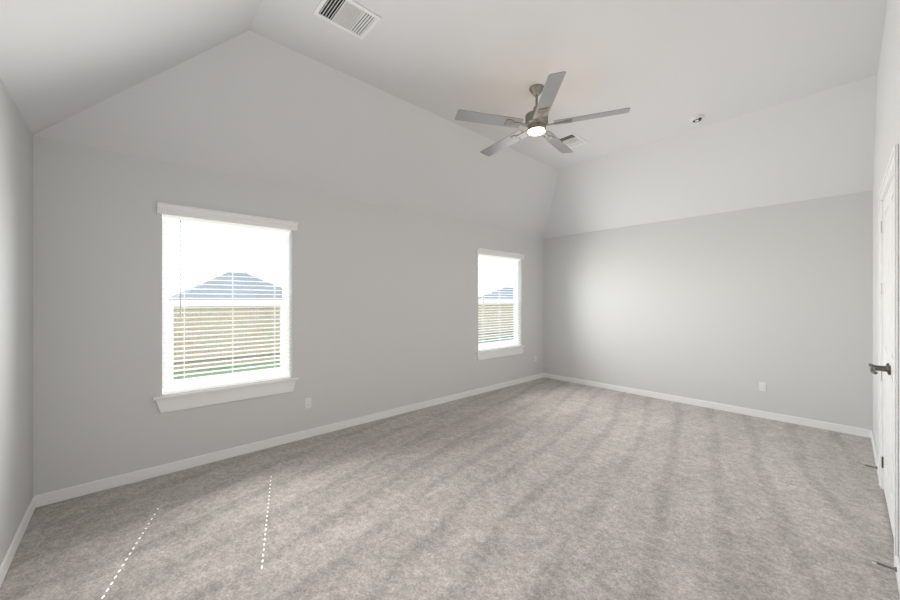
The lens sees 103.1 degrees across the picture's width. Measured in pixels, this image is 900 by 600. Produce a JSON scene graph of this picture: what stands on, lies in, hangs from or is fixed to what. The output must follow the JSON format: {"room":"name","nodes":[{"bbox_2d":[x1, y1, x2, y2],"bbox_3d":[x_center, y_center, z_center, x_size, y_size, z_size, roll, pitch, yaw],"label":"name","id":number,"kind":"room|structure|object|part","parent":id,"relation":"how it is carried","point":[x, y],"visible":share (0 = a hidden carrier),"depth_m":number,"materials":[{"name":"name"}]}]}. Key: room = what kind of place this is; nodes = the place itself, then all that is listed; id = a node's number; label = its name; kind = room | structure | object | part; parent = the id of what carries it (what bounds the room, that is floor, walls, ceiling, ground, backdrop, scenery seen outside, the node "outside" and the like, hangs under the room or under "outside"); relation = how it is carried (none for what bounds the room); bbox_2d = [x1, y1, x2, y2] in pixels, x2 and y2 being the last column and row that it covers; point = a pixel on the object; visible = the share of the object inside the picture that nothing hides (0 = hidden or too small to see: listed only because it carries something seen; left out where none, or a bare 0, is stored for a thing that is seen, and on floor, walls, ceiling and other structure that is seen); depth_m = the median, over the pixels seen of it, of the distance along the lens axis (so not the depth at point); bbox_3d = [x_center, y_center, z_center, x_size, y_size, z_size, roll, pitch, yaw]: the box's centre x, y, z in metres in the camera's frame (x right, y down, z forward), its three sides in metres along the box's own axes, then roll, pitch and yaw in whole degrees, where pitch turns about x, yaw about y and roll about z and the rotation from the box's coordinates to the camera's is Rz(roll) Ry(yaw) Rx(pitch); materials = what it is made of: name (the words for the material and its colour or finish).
{"room":"empty bedroom","nodes":[
{"label":"empty bedroom","id":0,"kind":"room"},
{"bbox_2d":[0,78,32,563],"bbox_3d":[-1.710,-0.362,1.017,0.150,3.780,4.505,0,0,-42],"label":"wall","id":1,"kind":"structure","parent":0,"point":[16,315],"depth_m":2.21,"materials":[{"name":"grey paint"}]},
{"bbox_2d":[0,494,39,586],"bbox_3d":[-1.640,1.483,1.061,0.014,0.090,4.175,0,0,-42],"label":"baseboard","id":2,"kind":"structure","parent":1,"relation":"attached to","point":[35,501],"depth_m":2.20,"materials":[{"name":"white"}]},
{"bbox_2d":[0,0,261,134],"bbox_3d":[-1.217,-1.704,1.463,1.275,0.984,4.205,0,0,-42],"label":"ceiling","id":3,"kind":"structure","parent":0,"point":[61,60],"depth_m":2.19,"materials":[{"name":"white paint"}]},
{"bbox_2d":[33,135,543,495],"bbox_3d":[-0.656,-0.362,4.905,6.927,3.780,0.150,0,0,-42],"label":"wall","id":4,"kind":"structure","parent":0,"point":[383,308],"depth_m":3.46,"materials":[{"name":"white paint"}]},
{"bbox_2d":[153,202,298,412],"bbox_3d":[-2.145,0.071,3.529,1.218,1.826,0.185,0,0,-42],"label":"window unit","id":5,"kind":"structure","parent":4,"relation":"in","point":[193,216],"depth_m":3.46,"materials":[{"name":"white plastic"}]},
{"bbox_2d":[40,373,543,506],"bbox_3d":[-0.602,1.483,4.844,6.627,0.090,0.014,0,0,-42],"label":"baseboard","id":6,"kind":"structure","parent":4,"relation":"attached to","point":[47,498],"depth_m":3.50,"materials":[{"name":"white"}]},
{"bbox_2d":[305,397,310,408],"bbox_3d":[-1.575,1.144,3.968,0.070,0.115,0.007,0,0,-42],"label":"electrical outlet","id":7,"kind":"object","parent":4,"relation":"attached to","point":[307,402],"visible":1,"depth_m":3.96,"materials":[{"name":"white plastic"}]},
{"bbox_2d":[476,248,524,360],"bbox_3d":[0.856,0.071,6.241,1.288,1.826,0.185,0,0,-42],"label":"window unit","id":8,"kind":"structure","parent":4,"relation":"in","point":[495,352],"depth_m":6.23,"materials":[{"name":"white plastic"}]},
{"bbox_2d":[34,30,558,238],"bbox_3d":[-0.343,-1.699,4.558,6.627,0.974,0.902,0,0,-42],"label":"ceiling","id":9,"kind":"structure","parent":0,"point":[248,104],"depth_m":3.54,"materials":[{"name":"white paint"}]},
{"bbox_2d":[0,377,899,599],"bbox_3d":[0.804,1.587,3.289,6.927,0.121,4.505,0,0,-42],"label":"floor","id":10,"kind":"structure","parent":0,"point":[543,488],"depth_m":2.52,"materials":[{"name":"grey carpet"}]},
{"bbox_2d":[249,0,887,169],"bbox_3d":[0.804,-2.182,3.289,6.927,0.100,4.505,0,0,-42],"label":"ceiling","id":11,"kind":"structure","parent":0,"point":[662,69],"depth_m":3.12,"materials":[{"name":"white paint"}]},
{"bbox_2d":[313,0,380,39],"bbox_3d":[-0.767,-2.128,2.675,0.400,0.012,0.300,0,0,-42],"label":"ceiling vent","id":12,"kind":"object","parent":11,"relation":"in","point":[356,19],"visible":1,"depth_m":2.68,"materials":[{"name":"white plastic"}]},
{"bbox_2d":[455,71,629,156],"bbox_3d":[0.874,-1.907,3.640,1.613,0.450,1.613,0,0,-42],"label":"fan","id":13,"kind":"object","parent":11,"relation":"hanging from","point":[536,122],"visible":1,"depth_m":3.49,"materials":[{"name":"silver metal"}]},
{"bbox_3d":[0.425,-1.746,3.474,0.755,0.018,0.140,0,-10,-15],"label":"fan blade","id":14,"kind":"part","parent":13,"relation":"part of","materials":[{"name":"grey wood"}]},
{"bbox_3d":[0.618,-1.746,3.982,0.140,0.018,0.755,12,-6,-33],"label":"fan blade","id":15,"kind":"part","parent":13,"relation":"part of","materials":[{"name":"grey wood"}]},
{"bbox_3d":[0.849,-1.746,3.133,0.140,0.018,0.755,-10,-1,3],"label":"fan blade","id":16,"kind":"part","parent":13,"relation":"part of","materials":[{"name":"grey wood"}]},
{"bbox_3d":[1.161,-1.746,3.956,0.140,0.018,0.755,13,8,38],"label":"fan blade","id":17,"kind":"part","parent":13,"relation":"part of","materials":[{"name":"grey wood"}]},
{"bbox_3d":[1.304,-1.746,3.431,0.755,0.018,0.140,0,10,21],"label":"fan blade","id":18,"kind":"part","parent":13,"relation":"part of","materials":[{"name":"grey wood"}]},
{"bbox_2d":[559,133,586,147],"bbox_3d":[1.610,-2.128,4.793,0.400,0.012,0.300,0,0,-42],"label":"ceiling vent","id":19,"kind":"object","parent":11,"relation":"in","point":[571,140],"visible":0.79,"depth_m":4.76,"materials":[{"name":"white plastic"}]},
{"bbox_2d":[690,114,703,122],"bbox_3d":[2.885,-2.111,4.176,0.140,0.040,0.140,0,0,-42],"label":"smoke detector","id":20,"kind":"object","parent":11,"relation":"attached to","point":[697,118],"visible":1,"depth_m":4.15,"materials":[{"name":"white plastic"}]},
{"bbox_2d":[544,190,872,429],"bbox_3d":[3.318,-0.362,5.561,0.150,3.780,4.505,0,0,-42],"label":"wall","id":21,"kind":"structure","parent":0,"point":[733,308],"depth_m":4.87,"materials":[{"name":"white paint"}]},
{"bbox_2d":[544,373,867,437],"bbox_3d":[3.267,1.483,5.495,0.014,0.090,4.175,0,0,-42],"label":"baseboard","id":22,"kind":"structure","parent":21,"relation":"attached to","point":[851,430],"depth_m":4.89,"materials":[{"name":"white"}]},
{"bbox_2d":[759,382,765,391],"bbox_3d":[4.050,1.123,4.632,0.007,0.115,0.070,0,0,-42],"label":"electrical outlet","id":23,"kind":"object","parent":21,"relation":"attached to","point":[762,386],"visible":1,"depth_m":4.63,"materials":[{"name":"white plastic"}]},
{"bbox_2d":[544,75,876,238],"bbox_3d":[2.971,-1.699,5.248,0.902,0.974,4.205,0,0,-42],"label":"ceiling","id":24,"kind":"structure","parent":0,"point":[817,145],"depth_m":4.50,"materials":[{"name":"white paint"}]},
{"bbox_2d":[873,0,899,558],"bbox_3d":[2.264,-0.362,1.674,6.627,3.780,0.150,0,0,-42],"label":"wall","id":25,"kind":"structure","parent":0,"point":[887,128],"depth_m":2.75,"materials":[{"name":"white paint"}]},
{"bbox_2d":[868,429,878,479],"bbox_3d":[4.100,1.483,3.443,1.475,0.090,0.014,0,0,-42],"label":"baseboard","id":26,"kind":"structure","parent":25,"relation":"attached to","point":[870,432],"depth_m":3.47,"materials":[{"name":"white"}]},
{"bbox_2d":[868,144,898,566],"bbox_3d":[3.059,0.324,2.452,1.388,2.409,0.238,0,0,-42],"label":"door frame","id":27,"kind":"structure","parent":25,"relation":"in","point":[892,169],"depth_m":2.02,"materials":[{"name":"white wood"}]},
{"bbox_3d":[3.095,0.478,2.583,0.166,0.068,0.092,0,0,-42],"label":"door handle","id":28,"kind":"part","parent":27,"relation":"part of","materials":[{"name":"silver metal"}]},
{"bbox_3d":[2.924,0.478,2.428,0.166,0.068,0.092,0,0,-42],"label":"door handle","id":29,"kind":"part","parent":27,"relation":"part of","materials":[{"name":"silver metal"}]},
{"bbox_2d":[882,187,889,517],"bbox_3d":[3.277,0.362,2.668,0.611,2.307,0.045,0,0,-42],"label":"door leaf","id":30,"kind":"structure","parent":25,"relation":"in","point":[886,293],"depth_m":2.67,"materials":[{"name":"white wood"}]},
{"bbox_2d":[890,176,893,536],"bbox_3d":[2.821,0.362,2.256,0.611,2.307,0.045,0,0,-42],"label":"door leaf","id":31,"kind":"structure","parent":25,"relation":"in","point":[892,353],"depth_m":2.37,"materials":[{"name":"white wood"}]},
{"bbox_2d":[895,556,899,594],"bbox_3d":[1.144,1.483,0.771,3.695,0.090,0.014,0,0,-42],"label":"baseboard","id":32,"kind":"structure","parent":25,"relation":"attached to","point":[897,561],"depth_m":1.92,"materials":[{"name":"white"}]},
{"bbox_2d":[872,560,896,571],"bbox_3d":[2.402,1.468,1.977,0.026,0.026,0.086,0,0,-42],"label":"doorstop","id":33,"kind":"object","parent":32,"relation":"attached to","point":[884,565],"visible":1,"depth_m":1.97,"materials":[{"name":"silver metal"}]},
{"label":"outside","id":34,"kind":"structure","parent":0,"visible":0},
{"bbox_2d":[173,336,513,379],"bbox_3d":[-28.505,1.928,60.609,200.000,0.200,119.849,0,0,-42],"label":"lawn","id":35,"kind":"structure","parent":34,"point":[236,366],"depth_m":9.54,"materials":[{"name":"green plant"}]},
{"bbox_2d":[169,272,282,299],"bbox_3d":[-22.984,-0.597,38.540,13.000,4.850,13.000,0,0,-42],"label":"house","id":36,"kind":"structure","parent":35,"relation":"on","point":[249,289],"depth_m":35.49,"materials":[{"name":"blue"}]},
{"bbox_2d":[169,300,513,369],"bbox_3d":[-0.667,0.913,14.889,100.000,1.830,0.060,0,0,-42],"label":"fence","id":37,"kind":"object","parent":35,"relation":"on","point":[226,336],"depth_m":10.01,"materials":[{"name":"brown wood"}]},
{"bbox_2d":[478,287,513,299],"bbox_3d":[13.434,-0.472,76.842,16.000,4.600,12.000,0,0,-42],"label":"house","id":38,"kind":"structure","parent":35,"relation":"on","point":[502,292],"depth_m":73.01,"materials":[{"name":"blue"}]}
]}

